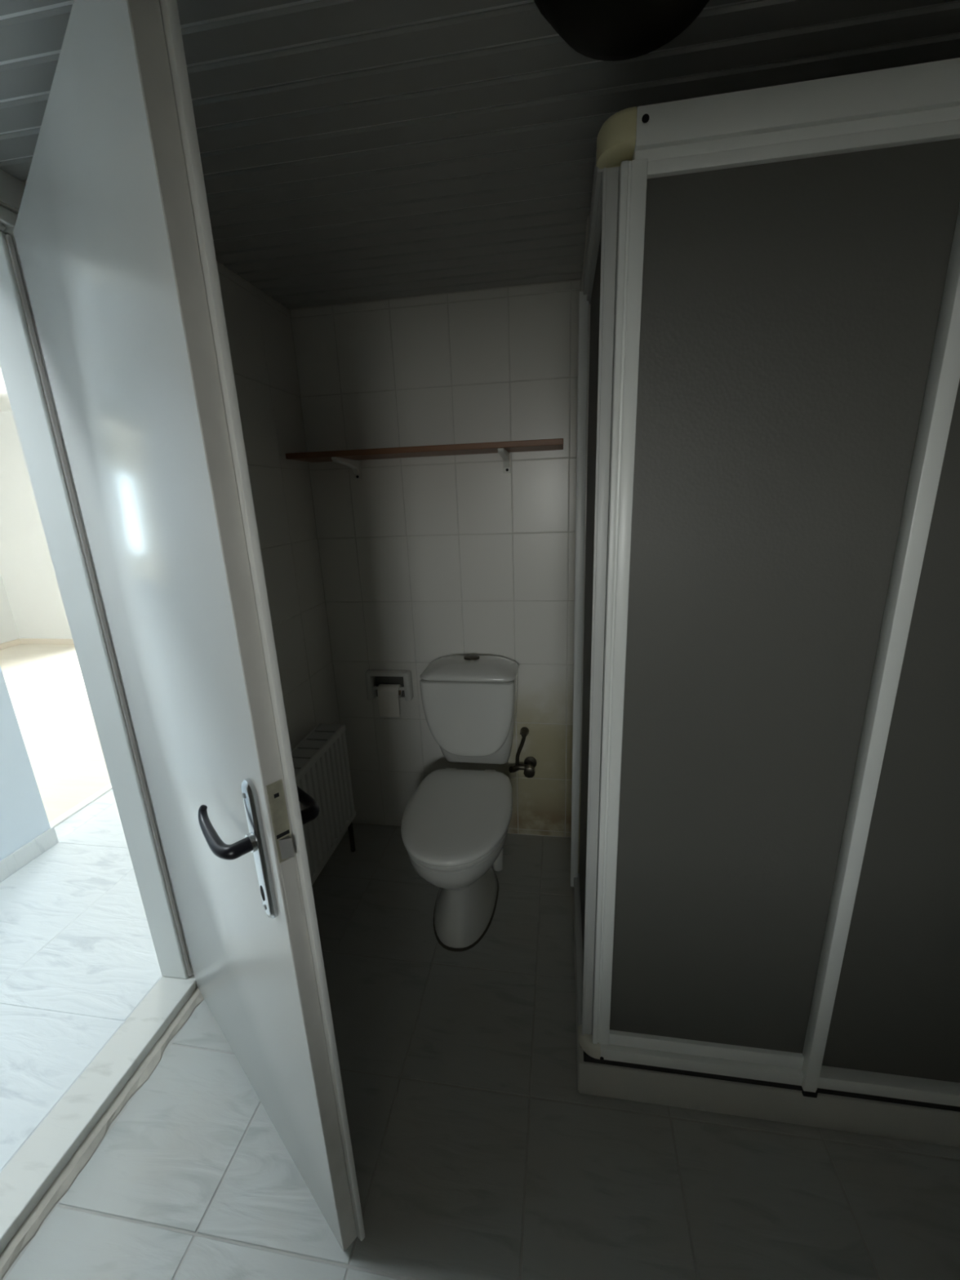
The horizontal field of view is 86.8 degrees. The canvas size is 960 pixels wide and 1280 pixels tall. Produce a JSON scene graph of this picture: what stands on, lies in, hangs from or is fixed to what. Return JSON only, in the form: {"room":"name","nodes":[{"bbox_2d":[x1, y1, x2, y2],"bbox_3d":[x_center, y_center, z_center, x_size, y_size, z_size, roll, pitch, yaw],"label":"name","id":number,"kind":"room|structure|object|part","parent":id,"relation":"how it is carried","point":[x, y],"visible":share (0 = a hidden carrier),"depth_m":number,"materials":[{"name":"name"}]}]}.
{"room":"bathroom","nodes":[
{"label":"bathroom","id":0,"kind":"room"},
{"bbox_2d":[0,367,11,411],"bbox_3d":[-3.286,-1.368,1.631,4.840,0.100,6.350,0,16,9],"label":"ceiling","id":1,"kind":"structure","parent":0,"point":[5,406],"depth_m":4.28,"materials":[{"name":"paint"}]},
{"bbox_2d":[0,573,19,643],"bbox_3d":[-5.442,-0.476,3.210,0.100,2.320,4.500,0,16,9],"label":"wall","id":2,"kind":"structure","parent":0,"point":[8,630],"depth_m":5.40,"materials":[{"name":"paint"}]},
{"bbox_2d":[0,638,21,649],"bbox_3d":[-5.344,0.603,3.507,0.015,0.060,4.300,0,16,9],"label":"baseboard","id":3,"kind":"structure","parent":2,"relation":"attached to","point":[14,642],"depth_m":5.43,"materials":[{"name":"beige"}]},
{"bbox_2d":[0,666,50,860],"bbox_3d":[-2.173,0.216,0.335,0.115,2.320,3.255,0,16,9],"label":"wall","id":4,"kind":"structure","parent":0,"point":[23,815],"depth_m":2.02,"materials":[{"name":"paint"}]},
{"bbox_2d":[0,826,58,882],"bbox_3d":[-2.067,1.277,0.656,0.009,0.078,3.213,0,16,9],"label":"baseboard","id":5,"kind":"structure","parent":4,"relation":"attached to","point":[12,863],"depth_m":2.06,"materials":[{"name":"tile"}]},
{"bbox_2d":[0,410,72,639],"bbox_3d":[-2.771,-1.065,4.929,4.830,2.320,0.100,0,16,9],"label":"wall","id":6,"kind":"structure","parent":0,"point":[27,571],"depth_m":5.24,"materials":[{"name":"paint"}]},
{"bbox_2d":[19,638,73,644],"bbox_3d":[-3.275,0.026,5.265,3.515,0.060,0.015,0,16,9],"label":"baseboard","id":7,"kind":"structure","parent":6,"relation":"attached to","point":[23,641],"depth_m":5.48,"materials":[{"name":"beige"}]},
{"bbox_2d":[0,168,347,885],"bbox_3d":[-0.967,0.115,0.676,0.260,2.300,2.826,0,16,9],"label":"wall","id":8,"kind":"structure","parent":0,"point":[260,331],"depth_m":1.71,"materials":[{"name":"tile"}]},
{"bbox_2d":[0,204,194,978],"bbox_3d":[-1.011,0.195,0.894,0.106,1.949,0.898,0,16,9],"label":"door frame","id":9,"kind":"structure","parent":8,"relation":"attached to","point":[23,366],"depth_m":1.21,"materials":[{"name":"white paint"}]},
{"bbox_2d":[13,0,365,1251],"bbox_3d":[-0.579,0.174,1.005,0.850,1.945,0.164,13,22,42],"label":"door","id":10,"kind":"structure","parent":8,"relation":"in","point":[113,233],"depth_m":0.75,"materials":[{"name":"white paint"}]},
{"bbox_3d":[-0.390,0.287,0.766,0.123,0.041,0.049,13,22,42],"label":"lever","id":11,"kind":"part","parent":10,"relation":"part of","materials":[{"name":"black plastic"}]},
{"bbox_3d":[-0.331,0.317,0.760,0.039,0.240,0.012,13,22,42],"label":"handle plate","id":12,"kind":"part","parent":10,"relation":"part of","materials":[{"name":"silver metal"}]},
{"bbox_3d":[-0.286,0.261,0.727,0.002,0.127,0.022,13,22,42],"label":"lock plate","id":13,"kind":"part","parent":10,"relation":"part of","materials":[{"name":"silver metal"}]},
{"bbox_3d":[-0.310,0.261,0.844,0.123,0.041,0.049,13,22,42],"label":"lever","id":14,"kind":"part","parent":10,"relation":"part of","materials":[{"name":"black plastic"}]},
{"bbox_2d":[288,279,581,837],"bbox_3d":[0.271,-0.235,1.927,2.310,2.400,0.120,0,16,9],"label":"wall","id":15,"kind":"structure","parent":0,"point":[424,560],"depth_m":1.86,"materials":[{"name":"tile"}]},
{"bbox_2d":[364,669,413,701],"bbox_3d":[-0.369,0.184,2.064,0.188,0.124,0.046,0,16,9],"label":"toilet paper holder","id":16,"kind":"object","parent":15,"relation":"attached to","point":[403,677],"visible":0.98,"depth_m":2.05,"materials":[{"name":"white ceramic"}]},
{"bbox_2d":[377,684,401,716],"bbox_3d":[-0.365,0.242,2.069,0.086,0.130,0.056,0,16,9],"label":"toilet paper roll","id":17,"kind":"object","parent":16,"relation":"hanging from","point":[388,695],"visible":0.93,"depth_m":2.04,"materials":[{"name":"white paper"}]},
{"bbox_2d":[285,438,563,479],"bbox_3d":[-0.181,-0.604,1.725,0.915,0.086,0.198,0,16,9],"label":"wall shelf","id":18,"kind":"object","parent":15,"relation":"attached to","point":[349,458],"visible":1,"depth_m":1.66,"materials":[{"name":"brown wood"}]},
{"bbox_2d":[508,726,537,777],"bbox_3d":[0.170,0.451,2.032,0.110,0.183,0.088,0,16,9],"label":"angle valve","id":19,"kind":"object","parent":15,"relation":"attached to","point":[530,762],"visible":1,"depth_m":2.04,"materials":[{"name":"metal"}]},
{"bbox_2d":[520,726,528,736],"bbox_3d":[0.178,0.373,2.034,0.035,0.035,0.040,0,16,9],"label":"handle","id":20,"kind":"object","parent":19,"relation":"attached to","point":[524,731],"depth_m":2.03,"materials":[{"name":"metal"}]},
{"bbox_3d":[0.197,0.521,2.021,0.045,0.045,0.036,0,16,9],"label":"valve knob","id":21,"kind":"part","parent":19,"relation":"part of","materials":[{"name":"metal"}]},
{"bbox_2d":[0,644,959,1279],"bbox_3d":[-2.087,0.978,2.146,7.020,0.160,6.300,0,16,9],"label":"floor","id":22,"kind":"structure","parent":0,"point":[478,1152],"depth_m":1.17,"materials":[{"name":"tile"}]},
{"bbox_2d":[48,782,112,827],"bbox_3d":[-1.742,0.469,3.602,0.050,0.012,2.950,0,16,9],"label":"floor strip","id":23,"kind":"object","parent":22,"relation":"on","point":[70,812],"depth_m":2.44,"materials":[{"name":"white paint"}]},
{"bbox_2d":[0,974,197,1253],"bbox_3d":[-0.976,1.210,1.145,0.112,0.140,0.970,0,16,9],"label":"threshold","id":24,"kind":"object","parent":22,"relation":"on","point":[27,1177],"visible":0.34,"depth_m":1.21,"materials":[{"name":"stone"}]},
{"bbox_2d":[291,723,355,884],"bbox_3d":[-0.589,0.677,1.757,0.104,0.598,0.624,0,16,9],"label":"radiator","id":25,"kind":"object","parent":22,"relation":"on","point":[321,763],"visible":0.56,"depth_m":1.78,"materials":[{"name":"grey metal"}]},
{"bbox_2d":[291,723,341,774],"bbox_3d":[-0.609,0.402,1.658,0.092,0.010,0.580,0,16,9],"label":"grille","id":26,"kind":"object","parent":25,"relation":"attached to","point":[322,737],"depth_m":1.76,"materials":[{"name":"grey metal"}]},
{"bbox_3d":[-0.559,0.409,1.651,0.014,0.026,0.580,0,16,9],"label":"edge rail","id":27,"kind":"part","parent":25,"relation":"part of","materials":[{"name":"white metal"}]},
{"bbox_3d":[-0.545,0.768,1.753,0.014,0.026,0.580,0,16,9],"label":"edge rail","id":28,"kind":"part","parent":25,"relation":"part of","materials":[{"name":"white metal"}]},
{"bbox_2d":[400,654,519,951],"bbox_3d":[-0.059,0.537,1.762,0.358,0.830,0.699,0,16,9],"label":"toilet","id":29,"kind":"object","parent":22,"relation":"on","point":[455,825],"visible":1,"depth_m":1.75,"materials":[{"name":"white ceramic"}]},
{"bbox_3d":[-0.074,0.561,1.669,0.358,0.028,0.506,0,16,9],"label":"lid","id":30,"kind":"part","parent":29,"relation":"part of","materials":[{"name":"white plastic"}]},
{"bbox_3d":[-0.063,0.774,1.745,0.338,0.384,0.513,0,16,9],"label":"bowl","id":31,"kind":"part","parent":29,"relation":"part of","materials":[{"name":"white ceramic"}]},
{"bbox_3d":[-0.036,0.098,1.887,0.352,0.044,0.208,0,16,9],"label":"cistern lid","id":32,"kind":"part","parent":29,"relation":"part of","materials":[{"name":"white ceramic"}]},
{"bbox_2d":[573,888,959,1147],"bbox_3d":[0.758,0.981,1.419,0.968,0.103,0.574,0,16,9],"label":"shower tray","id":33,"kind":"object","parent":22,"relation":"on","point":[844,1113],"visible":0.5,"depth_m":1.15,"materials":[{"name":"white ceramic"}]},
{"bbox_2d":[570,57,959,1111],"bbox_3d":[0.719,0.056,1.155,0.980,1.822,0.587,0,16,9],"label":"shower enclosure","id":34,"kind":"object","parent":33,"relation":"on","point":[766,886],"visible":1,"depth_m":0.88,"materials":[{"name":"grey glass"}]},
{"bbox_3d":[0.298,0.885,1.491,0.034,0.033,0.525,0,16,9],"label":"rail","id":35,"kind":"part","parent":34,"relation":"part of","materials":[{"name":"grey metal"}]},
{"bbox_3d":[0.298,0.864,1.476,0.012,0.020,0.494,0,16,9],"label":"door rail","id":36,"kind":"part","parent":34,"relation":"part of","materials":[{"name":"grey metal"}]},
{"bbox_3d":[0.267,0.049,1.245,0.003,1.710,0.494,0,16,9],"label":"panel","id":37,"kind":"part","parent":34,"relation":"part of","materials":[{"name":"grey plastic"}]},
{"bbox_3d":[0.234,-0.798,1.014,0.034,0.060,0.525,0,16,9],"label":"header rail","id":38,"kind":"part","parent":34,"relation":"part of","materials":[{"name":"grey"}]},
{"bbox_3d":[0.512,0.932,1.166,0.421,0.034,0.024,0,16,9],"label":"door rail","id":39,"kind":"part","parent":34,"relation":"part of","materials":[{"name":"white metal"}]},
{"bbox_3d":[0.740,0.969,1.135,0.920,0.033,0.036,0,16,9],"label":"rail","id":40,"kind":"part","parent":34,"relation":"part of","materials":[{"name":"white metal"}]},
{"bbox_3d":[0.676,-0.714,0.659,0.920,0.060,0.040,0,16,9],"label":"header rail","id":41,"kind":"part","parent":34,"relation":"part of","materials":[{"name":"white metal"}]},
{"bbox_3d":[0.460,-0.682,0.706,0.441,0.020,0.024,0,16,9],"label":"door rail","id":42,"kind":"part","parent":34,"relation":"part of","materials":[{"name":"white metal"}]},
{"bbox_3d":[0.920,0.132,0.875,0.434,1.710,0.004,0,16,9],"label":"panel","id":43,"kind":"part","parent":34,"relation":"part of","materials":[{"name":"grey glass"}]},
{"bbox_2d":[0,0,959,308],"bbox_3d":[0.057,-0.863,0.228,2.210,0.249,3.025,0,16,9],"label":"ceiling","id":44,"kind":"structure","parent":0,"point":[350,150],"depth_m":0.86,"materials":[{"name":"white paint"}]},
{"bbox_2d":[533,0,709,61],"bbox_3d":[0.188,-0.804,0.616,0.260,0.086,0.260,0,16,9],"label":"ceiling lamp","id":45,"kind":"object","parent":44,"relation":"attached to","point":[606,30],"visible":1,"depth_m":0.64,"materials":[{"name":"black"}]},
{"bbox_2d":[577,215,591,873],"bbox_3d":[0.802,-0.090,1.616,0.962,2.052,0.388,0,16,9],"label":"wall","id":46,"kind":"structure","parent":0,"point":[588,219],"depth_m":1.45,"materials":[{"name":"tile"}]}
]}

